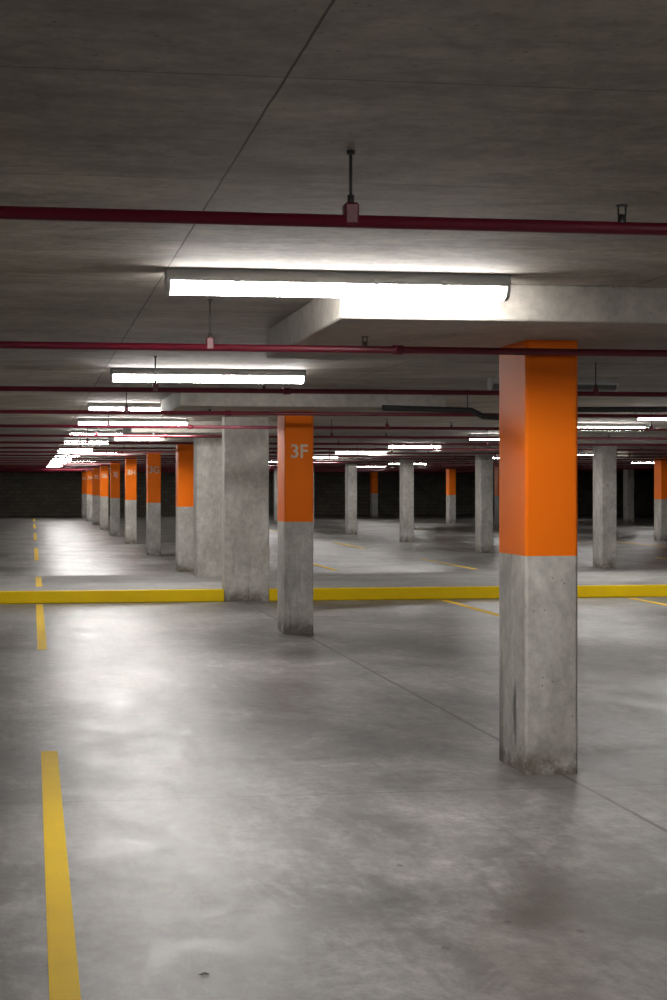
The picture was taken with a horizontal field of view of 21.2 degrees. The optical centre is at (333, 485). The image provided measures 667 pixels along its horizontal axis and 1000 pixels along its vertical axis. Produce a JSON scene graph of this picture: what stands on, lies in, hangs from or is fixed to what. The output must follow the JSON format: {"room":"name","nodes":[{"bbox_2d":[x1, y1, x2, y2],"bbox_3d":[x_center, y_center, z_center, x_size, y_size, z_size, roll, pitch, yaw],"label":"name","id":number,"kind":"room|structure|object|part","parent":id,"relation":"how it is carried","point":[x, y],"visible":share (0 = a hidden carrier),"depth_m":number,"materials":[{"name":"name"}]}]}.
{"room":"parking garage","nodes":[
{"label":"parking garage","id":0,"kind":"room"},
{"bbox_2d":[313,466,313,528],"bbox_3d":[-0.950,0.408,69.112,0.310,2.483,0.600,0,0,-10],"label":"concrete column","id":1,"kind":"structure","parent":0,"point":[313,466],"depth_m":68.83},
{"bbox_2d":[0,468,653,515],"bbox_3d":[-1.844,0.315,100.706,58.000,2.670,0.200,0,0,-10],"label":"wall","id":2,"kind":"structure","parent":0,"point":[21,493],"depth_m":100.93,"materials":[{"name":"black brick"}]},
{"bbox_2d":[0,514,666,999],"bbox_3d":[7.316,1.750,46.627,58.000,0.200,109.500,0,0,-10],"label":"floor","id":3,"kind":"structure","parent":0,"point":[333,812],"depth_m":9.55,"materials":[{"name":"concrete"}]},
{"bbox_2d":[34,548,38,559],"bbox_3d":[-7.247,1.649,43.399,0.095,0.003,8.000,0,0,-10],"label":"floor marking","id":4,"kind":"object","parent":3,"relation":"on","point":[36,557],"depth_m":42.80,"materials":[{"name":"paint"}]},
{"bbox_2d":[36,604,46,649],"bbox_3d":[-3.515,1.649,21.363,0.095,0.003,6.900,0,0,-10],"label":"parking line","id":5,"kind":"object","parent":3,"relation":"on","point":[41,634],"depth_m":20.57,"materials":[{"name":"paint"}]},
{"bbox_2d":[41,751,80,999],"bbox_3d":[-1.166,1.649,7.511,0.100,0.003,7.200,0,0,-10],"label":"parking line","id":6,"kind":"object","parent":3,"relation":"on","point":[63,973],"depth_m":7.16,"materials":[{"name":"paint"}]},
{"bbox_2d":[82,472,85,517],"bbox_3d":[-12.960,0.408,92.738,0.310,2.483,0.600,0,0,-10],"label":"concrete column","id":7,"kind":"structure","parent":3,"relation":"on","point":[83,473],"depth_m":92.44,"materials":[{"name":"orange paint"}]},
{"bbox_2d":[86,470,91,520],"bbox_3d":[-11.557,0.408,84.456,0.310,2.483,0.600,0,0,-10],"label":"concrete column","id":8,"kind":"structure","parent":3,"relation":"on","point":[88,472],"depth_m":84.15,"materials":[{"name":"orange paint"}]},
{"bbox_2d":[92,468,99,524],"bbox_3d":[-10.137,0.408,76.075,0.310,2.483,0.600,0,0,-10],"label":"concrete column","id":9,"kind":"structure","parent":3,"relation":"on","point":[95,471],"depth_m":75.78,"materials":[{"name":"orange paint"}]},
{"bbox_2d":[100,466,108,529],"bbox_3d":[-8.734,0.408,67.793,0.310,2.483,0.600,0,0,-10],"label":"concrete column","id":10,"kind":"structure","parent":3,"relation":"on","point":[104,482],"depth_m":67.50,"materials":[{"name":"orange paint"}]},
{"bbox_2d":[110,461,119,535],"bbox_3d":[-7.295,0.408,59.416,0.310,2.483,0.600,0,0,-10],"label":"concrete column","id":11,"kind":"structure","parent":3,"relation":"on","point":[114,467],"depth_m":59.13,"materials":[{"name":"orange paint"}]},
{"bbox_2d":[125,457,136,543],"bbox_3d":[-5.816,0.408,51.045,0.310,2.483,0.600,0,0,-10],"label":"concrete column","id":12,"kind":"structure","parent":3,"relation":"on","point":[130,464],"depth_m":50.75,"materials":[{"name":"orange paint"}]},
{"bbox_2d":[146,451,160,554],"bbox_3d":[-4.325,0.408,42.779,0.310,2.483,0.600,0,0,-10],"label":"concrete column","id":13,"kind":"structure","parent":3,"relation":"on","point":[153,480],"depth_m":42.49,"materials":[{"name":"orange paint"}]},
{"bbox_2d":[149,466,158,472],"bbox_3d":[-4.275,-0.389,42.481,0.241,0.155,0.002,0,0,-10],"label":"label text","id":14,"kind":"object","parent":13,"relation":"attached to","point":[150,466],"visible":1,"depth_m":42.48},
{"bbox_2d":[176,444,193,571],"bbox_3d":[-2.889,0.408,34.603,0.310,2.483,0.600,0,0,-10],"label":"concrete column","id":15,"kind":"structure","parent":3,"relation":"on","point":[184,452],"depth_m":34.31,"materials":[{"name":"orange paint"}]},
{"bbox_2d":[194,438,221,576],"bbox_3d":[-1.981,0.326,29.331,0.600,2.318,0.600,0,0,-10],"label":"concrete column","id":16,"kind":"structure","parent":3,"relation":"on","point":[207,451],"depth_m":29.02,"materials":[{"name":"grey concrete"}]},
{"bbox_2d":[222,417,268,601],"bbox_3d":[-1.267,0.315,25.593,0.640,2.670,0.350,0,0,-10],"label":"concrete column","id":17,"kind":"structure","parent":3,"relation":"on","point":[245,452],"depth_m":25.42,"materials":[{"name":"grey concrete"}]},
{"bbox_2d":[274,469,277,523],"bbox_3d":[-2.402,0.408,77.386,0.310,2.483,0.600,0,0,-10],"label":"concrete column","id":18,"kind":"structure","parent":3,"relation":"on","point":[275,470],"depth_m":77.10,"materials":[{"name":"grey concrete"}]},
{"bbox_2d":[278,411,312,633],"bbox_3d":[-0.434,0.408,20.151,0.325,2.483,0.600,0,0,-10],"label":"concrete column","id":19,"kind":"structure","parent":3,"relation":"on","point":[295,475],"depth_m":19.86,"materials":[{"name":"orange paint"}]},
{"bbox_2d":[291,444,307,457],"bbox_3d":[-0.380,-0.389,19.854,0.192,0.155,0.002,0,0,-10],"label":"label text","id":20,"kind":"object","parent":19,"relation":"attached to","point":[292,445],"visible":1,"depth_m":19.86},
{"bbox_2d":[313,563,335,569],"bbox_3d":[-0.350,1.649,37.214,0.100,0.003,4.900,0,0,-10],"label":"parking line","id":21,"kind":"object","parent":3,"relation":"on","point":[313,563],"depth_m":36.42,"materials":[{"name":"paint"}]},
{"bbox_2d":[0,571,666,603],"bbox_3d":[10.184,1.562,29.693,57.900,0.175,4.550,0,0,-10],"label":"curb","id":22,"kind":"object","parent":3,"relation":"on","point":[590,584],"visible":0.8,"depth_m":26.40,"materials":[{"name":"concrete"}]},
{"bbox_2d":[35,577,41,586],"bbox_3d":[-4.575,1.484,27.624,0.095,0.003,2.800,0,0,-10],"label":"parking line","id":23,"kind":"object","parent":22,"relation":"on","point":[38,579],"depth_m":27.48,"materials":[{"name":"paint"}]},
{"bbox_2d":[345,464,356,534],"bbox_3d":[0.597,0.408,60.753,0.310,2.483,0.600,0,0,-10],"label":"concrete column","id":24,"kind":"structure","parent":3,"relation":"on","point":[350,469],"depth_m":60.46,"materials":[{"name":"grey concrete"}]},
{"bbox_2d":[370,472,377,516],"bbox_3d":[2.170,0.408,95.301,0.310,2.483,0.600,0,0,-10],"label":"concrete column","id":25,"kind":"structure","parent":3,"relation":"on","point":[373,475],"depth_m":95.02,"materials":[{"name":"orange paint"}]},
{"bbox_2d":[400,460,413,541],"bbox_3d":[2.155,0.408,52.396,0.310,2.483,0.600,0,0,-10],"label":"concrete column","id":26,"kind":"structure","parent":3,"relation":"on","point":[406,466],"depth_m":52.11,"materials":[{"name":"grey concrete"}]},
{"bbox_2d":[421,559,474,568],"bbox_3d":[2.411,1.649,37.682,0.100,0.003,4.900,0,0,-10],"label":"parking line","id":27,"kind":"object","parent":3,"relation":"on","point":[421,559],"depth_m":37.36,"materials":[{"name":"paint"}]},
{"bbox_2d":[446,469,455,522],"bbox_3d":[5.189,0.408,78.671,0.310,2.483,0.600,0,0,-10],"label":"concrete column","id":28,"kind":"structure","parent":3,"relation":"on","point":[450,473],"depth_m":78.39,"materials":[{"name":"orange paint"}]},
{"bbox_2d":[442,600,498,615],"bbox_3d":[2.005,1.649,23.312,0.100,0.003,4.900,0,0,-10],"label":"parking line","id":29,"kind":"object","parent":3,"relation":"on","point":[452,602],"depth_m":24.04,"materials":[{"name":"paint"}]},
{"bbox_2d":[475,452,492,552],"bbox_3d":[3.735,0.408,44.144,0.310,2.483,0.600,0,0,-10],"label":"concrete column","id":30,"kind":"structure","parent":3,"relation":"on","point":[483,462],"depth_m":43.86,"materials":[{"name":"grey concrete"}]},
{"bbox_2d":[495,465,498,527],"bbox_3d":[6.592,0.408,70.389,0.310,2.483,0.600,0,0,-10],"label":"concrete column","id":31,"kind":"structure","parent":3,"relation":"on","point":[496,468],"depth_m":70.27,"materials":[{"name":"orange paint"}]},
{"bbox_2d":[499,340,576,774],"bbox_3d":[1.199,0.408,10.467,0.310,2.483,0.600,0,0,-10],"label":"concrete column","id":32,"kind":"structure","parent":3,"relation":"on","point":[538,393],"depth_m":10.18,"materials":[{"name":"orange paint"}]},
{"bbox_2d":[593,446,616,567],"bbox_3d":[5.486,0.408,36.022,0.310,2.483,0.600,0,0,-10],"label":"concrete column","id":33,"kind":"structure","parent":3,"relation":"on","point":[604,457],"depth_m":35.74,"materials":[{"name":"grey concrete"}]},
{"bbox_2d":[623,469,633,522],"bbox_3d":[13.274,0.408,80.041,0.310,2.483,0.600,0,0,-10],"label":"concrete column","id":34,"kind":"structure","parent":3,"relation":"on","point":[628,474],"depth_m":79.77,"materials":[{"name":"grey concrete"}]},
{"bbox_2d":[628,598,666,605],"bbox_3d":[4.766,1.649,23.780,0.100,0.003,4.900,0,0,-10],"label":"parking line","id":35,"kind":"object","parent":3,"relation":"on","point":[628,598],"depth_m":25.38,"materials":[{"name":"paint"}]},
{"bbox_2d":[654,458,666,540],"bbox_3d":[9.924,0.408,53.712,0.310,2.483,0.600,0,0,-10],"label":"concrete column","id":36,"kind":"structure","parent":3,"relation":"on","point":[660,466],"depth_m":53.42,"materials":[{"name":"orange paint"}]},
{"bbox_2d":[0,0,666,467],"bbox_3d":[7.316,-1.145,46.627,58.000,0.250,109.500,0,0,-10],"label":"ceiling","id":37,"kind":"structure","parent":0,"point":[496,109],"depth_m":5.72,"materials":[{"name":"concrete"}]},
{"bbox_2d":[54,453,78,456],"bbox_3d":[-7.756,-0.960,54.774,1.660,0.121,0.164,0,0,-10],"label":"fluorescent light fixture","id":38,"kind":"object","parent":37,"relation":"attached to","point":[54,453],"visible":0.38,"depth_m":54.65,"materials":[{"name":"plastic"}]},
{"bbox_2d":[57,449,91,450],"bbox_3d":[-6.771,-0.960,48.957,1.660,0.121,0.164,0,0,-10],"label":"fluorescent light fixture","id":39,"kind":"object","parent":37,"relation":"attached to","point":[57,449],"visible":0.25,"depth_m":48.82,"materials":[{"name":"plastic"}]},
{"bbox_2d":[59,445,91,449],"bbox_3d":[-5.969,-0.960,44.224,1.660,0.121,0.164,0,0,-10],"label":"fluorescent light fixture","id":40,"kind":"object","parent":37,"relation":"attached to","point":[59,445],"visible":0.26,"depth_m":44.10,"materials":[{"name":"plastic"}]},
{"bbox_2d":[60,449,91,449],"bbox_3d":[-5.969,-0.932,44.224,1.618,0.060,0.136,0,0,-10],"label":"diffuser","id":41,"kind":"object","parent":40,"relation":"attached to","point":[60,449],"depth_m":44.15,"materials":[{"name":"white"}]},
{"bbox_2d":[63,439,107,441],"bbox_3d":[-5.001,-0.960,38.506,1.660,0.121,0.164,0,0,-10],"label":"fluorescent light fixture","id":42,"kind":"object","parent":37,"relation":"attached to","point":[64,440],"visible":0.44,"depth_m":38.38,"materials":[{"name":"plastic"}]},
{"bbox_2d":[65,441,107,441],"bbox_3d":[-5.001,-0.932,38.506,1.618,0.060,0.136,0,0,-10],"label":"diffuser","id":43,"kind":"object","parent":42,"relation":"attached to","point":[65,441],"depth_m":38.38,"materials":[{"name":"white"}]},
{"bbox_2d":[69,430,121,434],"bbox_3d":[-4.032,-0.960,32.787,1.660,0.121,0.164,0,0,-10],"label":"fluorescent light fixture","id":44,"kind":"object","parent":37,"relation":"attached to","point":[71,432],"visible":0.32,"depth_m":32.66,"materials":[{"name":"plastic"}]},
{"bbox_2d":[70,433,121,434],"bbox_3d":[-4.032,-0.932,32.787,1.618,0.060,0.136,0,0,-10],"label":"diffuser","id":45,"kind":"object","parent":44,"relation":"attached to","point":[70,433],"depth_m":32.66,"materials":[{"name":"white plastic"}]},
{"bbox_2d":[71,459,145,461],"bbox_3d":[-7.295,-0.926,59.416,2.840,0.187,2.840,0,0,-10],"label":"panel","id":46,"kind":"object","parent":37,"relation":"attached to","point":[71,459],"visible":0.1,"depth_m":58.16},
{"bbox_2d":[86,463,143,463],"bbox_3d":[-8.734,-0.926,67.793,2.840,0.187,2.840,0,0,-10],"label":"panel","id":47,"kind":"object","parent":37,"relation":"attached to","point":[86,463],"visible":0.12,"depth_m":66.39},
{"bbox_2d":[87,403,160,410],"bbox_3d":[-2.195,-0.960,21.942,1.660,0.121,0.164,0,0,-10],"label":"fluorescent light fixture","id":48,"kind":"object","parent":37,"relation":"attached to","point":[90,406],"visible":0.52,"depth_m":21.82,"materials":[{"name":"plastic"}]},
{"bbox_2d":[89,407,160,410],"bbox_3d":[-2.195,-0.932,21.942,1.618,0.060,0.136,0,0,-10],"label":"diffuser","id":49,"kind":"object","parent":48,"relation":"attached to","point":[90,408],"depth_m":21.83,"materials":[{"name":"white plastic"}]},
{"bbox_2d":[79,453,175,457],"bbox_3d":[-5.816,-0.926,51.045,2.840,0.187,2.840,0,0,-10],"label":"panel","id":50,"kind":"object","parent":37,"relation":"attached to","point":[79,453],"visible":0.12,"depth_m":49.81,"materials":[{"name":"grey concrete"}]},
{"bbox_2d":[77,418,187,424],"bbox_3d":[-3.030,-0.960,26.871,1.660,0.121,0.164,0,0,-10],"label":"fluorescent light fixture","id":51,"kind":"object","parent":37,"relation":"attached to","point":[80,421],"visible":0.91,"depth_m":26.80,"materials":[{"name":"plastic"}]},
{"bbox_2d":[79,422,186,424],"bbox_3d":[-3.030,-0.932,26.871,1.618,0.060,0.136,0,0,-10],"label":"diffuser","id":52,"kind":"object","parent":51,"relation":"attached to","point":[80,423],"depth_m":26.81,"materials":[{"name":"white plastic"}]},
{"bbox_2d":[92,444,175,451],"bbox_3d":[-4.325,-0.926,42.779,2.840,0.187,2.840,0,0,-10],"label":"panel","id":53,"kind":"object","parent":37,"relation":"attached to","point":[93,445],"visible":0.28,"depth_m":41.36,"materials":[{"name":"grey concrete"}]},
{"bbox_2d":[108,437,193,444],"bbox_3d":[-2.889,-0.926,34.603,2.840,0.187,2.840,0,0,-10],"label":"panel","id":54,"kind":"object","parent":37,"relation":"attached to","point":[110,439],"visible":0.32,"depth_m":33.16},
{"bbox_2d":[122,421,277,435],"bbox_3d":[-1.981,-0.926,29.331,2.840,0.187,2.840,0,0,-10],"label":"ceiling beam","id":55,"kind":"structure","parent":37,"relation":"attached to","point":[125,431],"depth_m":27.90,"materials":[{"name":"grey concrete"}]},
{"bbox_3d":[-1.981,-0.926,29.331,2.840,0.187,2.840,0,0,-10],"label":"drop panel","id":56,"kind":"part","parent":55,"relation":"part of","materials":[{"name":"concrete"}]},
{"bbox_2d":[110,368,305,383],"bbox_3d":[-1.090,-0.960,15.536,1.700,0.121,0.164,0,0,-10],"label":"fluorescent light fixture","id":57,"kind":"object","parent":37,"relation":"attached to","point":[116,374],"visible":1,"depth_m":15.47,"materials":[{"name":"plastic"}]},
{"bbox_2d":[113,374,303,383],"bbox_3d":[-1.090,-0.932,15.536,1.658,0.060,0.136,0,0,-10],"label":"diffuser","id":58,"kind":"object","parent":57,"relation":"attached to","point":[194,378],"depth_m":15.49,"materials":[{"name":"white plastic"}]},
{"bbox_2d":[161,393,445,417],"bbox_3d":[-0.434,-0.926,20.151,2.840,0.187,2.840,0,0,-10],"label":"ceiling beam","id":59,"kind":"structure","parent":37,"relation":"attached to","point":[264,402],"depth_m":18.85,"materials":[{"name":"grey concrete"}]},
{"bbox_2d":[0,471,640,472],"bbox_3d":[-0.630,-0.874,93.538,57.400,0.292,0.053,0,0,-10],"label":"pipe","id":60,"kind":"object","parent":37,"relation":"hanging from","point":[0,471],"visible":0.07,"depth_m":92.22,"materials":[{"name":"red metal"}]},
{"bbox_2d":[0,461,653,463],"bbox_3d":[5.182,-0.874,59.227,57.400,0.292,0.053,0,0,-10],"label":"pipe","id":61,"kind":"object","parent":37,"relation":"hanging from","point":[62,461],"visible":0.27,"depth_m":58.40,"materials":[{"name":"red metal"}]},
{"bbox_2d":[0,459,653,461],"bbox_3d":[5.908,-0.874,54.938,57.400,0.292,0.053,0,0,-10],"label":"pipe","id":62,"kind":"object","parent":37,"relation":"hanging from","point":[64,459],"visible":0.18,"depth_m":53.93,"materials":[{"name":"red metal"}]},
{"bbox_2d":[0,463,653,465],"bbox_3d":[4.455,-0.874,63.516,57.400,0.292,0.053,0,0,-10],"label":"pipe","id":63,"kind":"object","parent":37,"relation":"hanging from","point":[0,463],"visible":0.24,"depth_m":61.77,"materials":[{"name":"red metal"}]},
{"bbox_2d":[0,460,653,466],"bbox_3d":[3.729,-0.874,67.805,57.400,0.292,0.053,0,0,-10],"label":"pipe","id":64,"kind":"object","parent":37,"relation":"hanging from","point":[440,460],"visible":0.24,"depth_m":67.19,"materials":[{"name":"red metal"}]},
{"bbox_2d":[0,466,653,467],"bbox_3d":[3.002,-0.874,72.094,57.400,0.292,0.053,0,0,-10],"label":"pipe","id":65,"kind":"object","parent":37,"relation":"hanging from","point":[0,466],"visible":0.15,"depth_m":71.61,"materials":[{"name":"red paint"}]},
{"bbox_2d":[0,464,653,468],"bbox_3d":[2.276,-0.874,76.383,57.400,0.292,0.053,0,0,-10],"label":"pipe","id":66,"kind":"object","parent":37,"relation":"hanging from","point":[635,464],"visible":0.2,"depth_m":76.05,"materials":[{"name":"red metal"}]},
{"bbox_2d":[0,469,653,470],"bbox_3d":[0.823,-0.874,84.961,57.400,0.292,0.053,0,0,-10],"label":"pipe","id":67,"kind":"object","parent":37,"relation":"hanging from","point":[0,469],"visible":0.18,"depth_m":84.85,"materials":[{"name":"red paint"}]},
{"bbox_2d":[0,465,653,469],"bbox_3d":[1.549,-0.874,80.672,57.400,0.292,0.053,0,0,-10],"label":"pipe","id":68,"kind":"object","parent":37,"relation":"hanging from","point":[375,465],"visible":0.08,"depth_m":80.61,"materials":[{"name":"red metal"}]},
{"bbox_2d":[0,470,653,471],"bbox_3d":[0.096,-0.874,89.249,57.400,0.292,0.053,0,0,-10],"label":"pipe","id":69,"kind":"object","parent":37,"relation":"hanging from","point":[0,470],"visible":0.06,"depth_m":87.59,"materials":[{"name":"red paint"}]},
{"bbox_2d":[0,150,666,235],"bbox_3d":[13.899,-0.899,7.760,57.400,0.242,0.053,0,0,-10],"label":"pipe","id":70,"kind":"object","parent":37,"relation":"hanging from","point":[350,217],"visible":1,"depth_m":5.39,"materials":[{"name":"red metal"}]},
{"bbox_2d":[0,299,666,356],"bbox_3d":[13.173,-0.874,12.049,57.400,0.292,0.053,0,0,-10],"label":"pipe","id":71,"kind":"object","parent":37,"relation":"hanging from","point":[209,345],"visible":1,"depth_m":9.79,"materials":[{"name":"red metal"}]},
{"bbox_2d":[0,356,666,396],"bbox_3d":[12.446,-0.874,16.338,57.400,0.292,0.053,0,0,-10],"label":"pipe","id":72,"kind":"object","parent":37,"relation":"hanging from","point":[595,390],"visible":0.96,"depth_m":14.15,"materials":[{"name":"red metal"}]},
{"bbox_2d":[0,392,666,417],"bbox_3d":[11.720,-0.874,20.627,57.400,0.292,0.053,0,0,-10],"label":"pipe","id":73,"kind":"object","parent":37,"relation":"hanging from","point":[126,409],"visible":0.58,"depth_m":18.53,"materials":[{"name":"red metal"}]},
{"bbox_2d":[0,412,666,430],"bbox_3d":[10.993,-0.874,24.916,57.400,0.292,0.053,0,0,-10],"label":"pipe","id":74,"kind":"object","parent":37,"relation":"hanging from","point":[386,427],"visible":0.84,"depth_m":22.90,"materials":[{"name":"red metal"}]},
{"bbox_2d":[0,420,666,439],"bbox_3d":[10.267,-0.874,29.205,57.400,0.292,0.053,0,0,-10],"label":"pipe","id":75,"kind":"object","parent":37,"relation":"hanging from","point":[96,432],"visible":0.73,"depth_m":27.47,"materials":[{"name":"red metal"}]},
{"bbox_2d":[0,428,666,445],"bbox_3d":[9.540,-0.874,33.494,57.400,0.292,0.053,0,0,-10],"label":"pipe","id":76,"kind":"object","parent":37,"relation":"hanging from","point":[487,443],"visible":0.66,"depth_m":31.88,"materials":[{"name":"red metal"}]},
{"bbox_2d":[0,437,666,450],"bbox_3d":[8.814,-0.874,37.783,57.400,0.292,0.053,0,0,-10],"label":"pipe","id":77,"kind":"object","parent":37,"relation":"hanging from","point":[80,447],"visible":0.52,"depth_m":36.30,"materials":[{"name":"red metal"}]},
{"bbox_2d":[0,444,666,454],"bbox_3d":[8.088,-0.874,42.072,57.400,0.292,0.053,0,0,-10],"label":"pipe","id":78,"kind":"object","parent":37,"relation":"hanging from","point":[74,451],"visible":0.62,"depth_m":40.72,"materials":[{"name":"red metal"}]},
{"bbox_2d":[0,450,666,459],"bbox_3d":[6.635,-0.874,50.649,57.400,0.292,0.053,0,0,-10],"label":"pipe","id":79,"kind":"object","parent":37,"relation":"hanging from","point":[67,457],"visible":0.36,"depth_m":49.56,"materials":[{"name":"red metal"}]},
{"bbox_2d":[0,446,666,457],"bbox_3d":[7.361,-0.874,46.360,57.400,0.292,0.053,0,0,-10],"label":"pipe","id":80,"kind":"object","parent":37,"relation":"hanging from","point":[112,455],"visible":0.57,"depth_m":45.16,"materials":[{"name":"red metal"}]},
{"bbox_2d":[164,268,510,300],"bbox_3d":[0.027,-0.960,8.524,1.660,0.121,0.164,0,0,-10],"label":"fluorescent light fixture","id":81,"kind":"object","parent":37,"relation":"attached to","point":[177,281],"visible":1,"depth_m":8.46,"materials":[{"name":"plastic"}]},
{"bbox_2d":[170,280,506,300],"bbox_3d":[0.027,-0.932,8.524,1.618,0.060,0.136,0,0,-10],"label":"diffuser","id":82,"kind":"object","parent":81,"relation":"attached to","point":[389,289],"depth_m":8.48,"materials":[{"name":"white plastic"}]},
{"bbox_2d":[334,450,386,451],"bbox_3d":[0.771,-0.960,50.234,1.500,0.121,0.164,0,0,-10],"label":"fluorescent light fixture","id":83,"kind":"object","parent":37,"relation":"attached to","point":[334,450],"visible":0.58,"depth_m":50.16,"materials":[{"name":"plastic"}]},
{"bbox_2d":[338,457,399,460],"bbox_3d":[0.598,-0.926,60.753,2.840,0.187,2.840,0,0,-10],"label":"beam","id":84,"kind":"structure","parent":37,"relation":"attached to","point":[338,457],"depth_m":59.45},
{"bbox_3d":[0.598,-0.926,60.753,2.840,0.187,2.840,0,0,-10],"label":"drop panel","id":85,"kind":"part","parent":84,"relation":"part of","materials":[{"name":"concrete"}]},
{"bbox_2d":[351,450,464,457],"bbox_3d":[2.155,-0.926,52.396,2.840,0.187,2.840,0,0,-10],"label":"beam","id":86,"kind":"structure","parent":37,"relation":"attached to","point":[387,450],"depth_m":51.08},
{"bbox_3d":[2.155,-0.926,52.396,2.840,0.187,2.840,0,0,-10],"label":"drop panel","id":87,"kind":"part","parent":86,"relation":"part of","materials":[{"name":"concrete"}]},
{"bbox_2d":[387,445,438,447],"bbox_3d":[2.041,-0.960,42.741,1.500,0.121,0.164,0,0,-10],"label":"fluorescent light fixture","id":88,"kind":"object","parent":37,"relation":"attached to","point":[388,446],"visible":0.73,"depth_m":42.66,"materials":[{"name":"plastic"}]},
{"bbox_2d":[389,446,438,447],"bbox_3d":[2.041,-0.932,42.741,1.458,0.060,0.136,0,0,-10],"label":"diffuser","id":89,"kind":"object","parent":88,"relation":"attached to","point":[389,446],"depth_m":42.66,"materials":[{"name":"white plastic"}]},
{"bbox_2d":[414,462,474,465],"bbox_3d":[5.189,-0.926,78.671,2.840,0.187,2.840,0,0,-10],"label":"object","id":90,"kind":"object","parent":37,"relation":"attached to","point":[426,462],"visible":0.14,"depth_m":77.20,"materials":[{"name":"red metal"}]},
{"bbox_2d":[416,445,498,452],"bbox_3d":[3.735,-0.926,44.144,2.840,0.187,2.840,0,0,-10],"label":"beam","id":91,"kind":"structure","parent":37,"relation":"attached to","point":[440,446],"depth_m":42.69,"materials":[{"name":"grey concrete"}]},
{"bbox_3d":[3.735,-0.926,44.144,2.840,0.187,2.840,0,0,-10],"label":"drop panel","id":92,"kind":"part","parent":91,"relation":"part of","materials":[{"name":"concrete"}]},
{"bbox_2d":[269,472,653,472],"bbox_3d":[-1.357,-0.874,97.827,57.400,0.292,0.053,0,0,-10],"label":"pipe","id":93,"kind":"object","parent":37,"relation":"hanging from","point":[269,472],"visible":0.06,"depth_m":98.91,"materials":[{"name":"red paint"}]},
{"bbox_2d":[267,284,666,362],"bbox_3d":[1.199,-0.926,10.467,2.840,0.187,2.840,0,0,-10],"label":"ceiling beam","id":94,"kind":"structure","parent":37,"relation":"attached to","point":[595,317],"depth_m":9.30,"materials":[{"name":"grey concrete"}]},
{"bbox_2d":[457,460,498,462],"bbox_3d":[6.592,-0.926,70.389,2.840,0.187,2.840,0,0,-10],"label":"beam","id":95,"kind":"structure","parent":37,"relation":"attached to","point":[459,460],"depth_m":69.40,"materials":[{"name":"grey concrete"}]},
{"bbox_2d":[468,434,498,439],"bbox_3d":[3.377,-0.960,34.853,1.500,0.121,0.164,0,0,-10],"label":"fluorescent light fixture","id":96,"kind":"object","parent":37,"relation":"attached to","point":[485,435],"visible":0.2,"depth_m":34.73,"materials":[{"name":"plastic"}]},
{"bbox_2d":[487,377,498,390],"label":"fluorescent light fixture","id":97,"kind":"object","parent":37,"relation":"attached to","point":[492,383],"depth_m":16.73,"materials":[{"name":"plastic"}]},
{"bbox_2d":[382,405,666,419],"bbox_3d":[2.550,-0.735,17.877,4.201,0.167,0.060,0,0,-10],"label":"drain pipe","id":98,"kind":"object","parent":37,"relation":"hanging from","point":[473,411],"visible":0.7,"depth_m":17.67,"materials":[{"name":"metal"}]},
{"bbox_2d":[577,451,592,452],"bbox_3d":[7.455,-0.960,51.975,1.660,0.121,0.164,0,0,-10],"label":"fluorescent light fixture","id":99,"kind":"object","parent":37,"relation":"attached to","point":[577,451],"visible":0.12,"depth_m":51.88,"materials":[{"name":"plastic"}]},
{"bbox_2d":[577,378,618,391],"label":"fluorescent light fixture","id":100,"kind":"object","parent":37,"relation":"attached to","point":[585,384],"depth_m":16.89,"materials":[{"name":"plastic"}]},
{"bbox_2d":[577,458,620,462],"bbox_3d":[8.209,-0.926,62.042,2.840,0.187,2.840,0,0,-10],"label":"beam","id":101,"kind":"structure","parent":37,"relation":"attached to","point":[577,458],"depth_m":60.70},
{"bbox_2d":[577,423,645,427],"bbox_3d":[4.362,-0.960,29.036,1.500,0.121,0.164,0,0,-10],"label":"fluorescent light fixture","id":102,"kind":"object","parent":37,"relation":"attached to","point":[579,425],"visible":0.52,"depth_m":28.99,"materials":[{"name":"plastic"}]},
{"bbox_2d":[577,427,644,427],"bbox_3d":[4.362,-0.932,29.036,1.458,0.060,0.136,0,0,-10],"label":"diffuser","id":103,"kind":"object","parent":102,"relation":"attached to","point":[577,427],"depth_m":29.00,"materials":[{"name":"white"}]},
{"bbox_2d":[589,464,651,464],"bbox_3d":[13.274,-0.926,80.041,2.840,0.187,2.840,0,0,-10],"label":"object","id":104,"kind":"object","parent":37,"relation":"attached to","point":[589,464],"visible":0.02,"depth_m":78.63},
{"bbox_3d":[13.274,-0.926,80.041,2.840,0.187,2.840,0,0,-10],"label":"drop panel","id":105,"kind":"part","parent":104,"relation":"part of","materials":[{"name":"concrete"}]},
{"bbox_2d":[577,433,666,446],"bbox_3d":[5.486,-0.926,36.022,2.840,0.187,2.840,0,0,-10],"label":"beam","id":106,"kind":"structure","parent":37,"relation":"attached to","point":[579,441],"depth_m":34.63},
{"bbox_3d":[5.486,-0.926,36.022,2.840,0.187,2.840,0,0,-10],"label":"drop panel","id":107,"kind":"part","parent":106,"relation":"part of","materials":[{"name":"concrete"}]},
{"bbox_2d":[617,451,666,458],"bbox_3d":[9.924,-0.926,53.712,2.840,0.187,2.840,0,0,-10],"label":"beam","id":108,"kind":"structure","parent":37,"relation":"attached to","point":[627,451],"depth_m":52.21,"materials":[{"name":"grey concrete"}]},
{"bbox_2d":[630,460,653,462],"bbox_3d":[12.503,-0.960,70.072,1.660,0.121,0.164,0,0,-10],"label":"fluorescent light fixture","id":109,"kind":"object","parent":37,"relation":"attached to","point":[630,460],"visible":0.27,"depth_m":69.95,"materials":[{"name":"plastic"}]},
{"bbox_2d":[634,412,666,419],"bbox_3d":[4.851,-0.960,24.352,1.500,0.121,0.164,0,0,-10],"label":"fluorescent light fixture","id":110,"kind":"object","parent":37,"relation":"attached to","point":[634,412],"visible":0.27,"depth_m":24.21,"materials":[{"name":"plastic"}]},
{"bbox_2d":[637,418,666,419],"bbox_3d":[4.851,-0.932,24.352,1.458,0.060,0.136,0,0,-10],"label":"diffuser","id":111,"kind":"object","parent":110,"relation":"attached to","point":[637,418],"depth_m":24.23,"materials":[{"name":"white plastic"}]}
]}

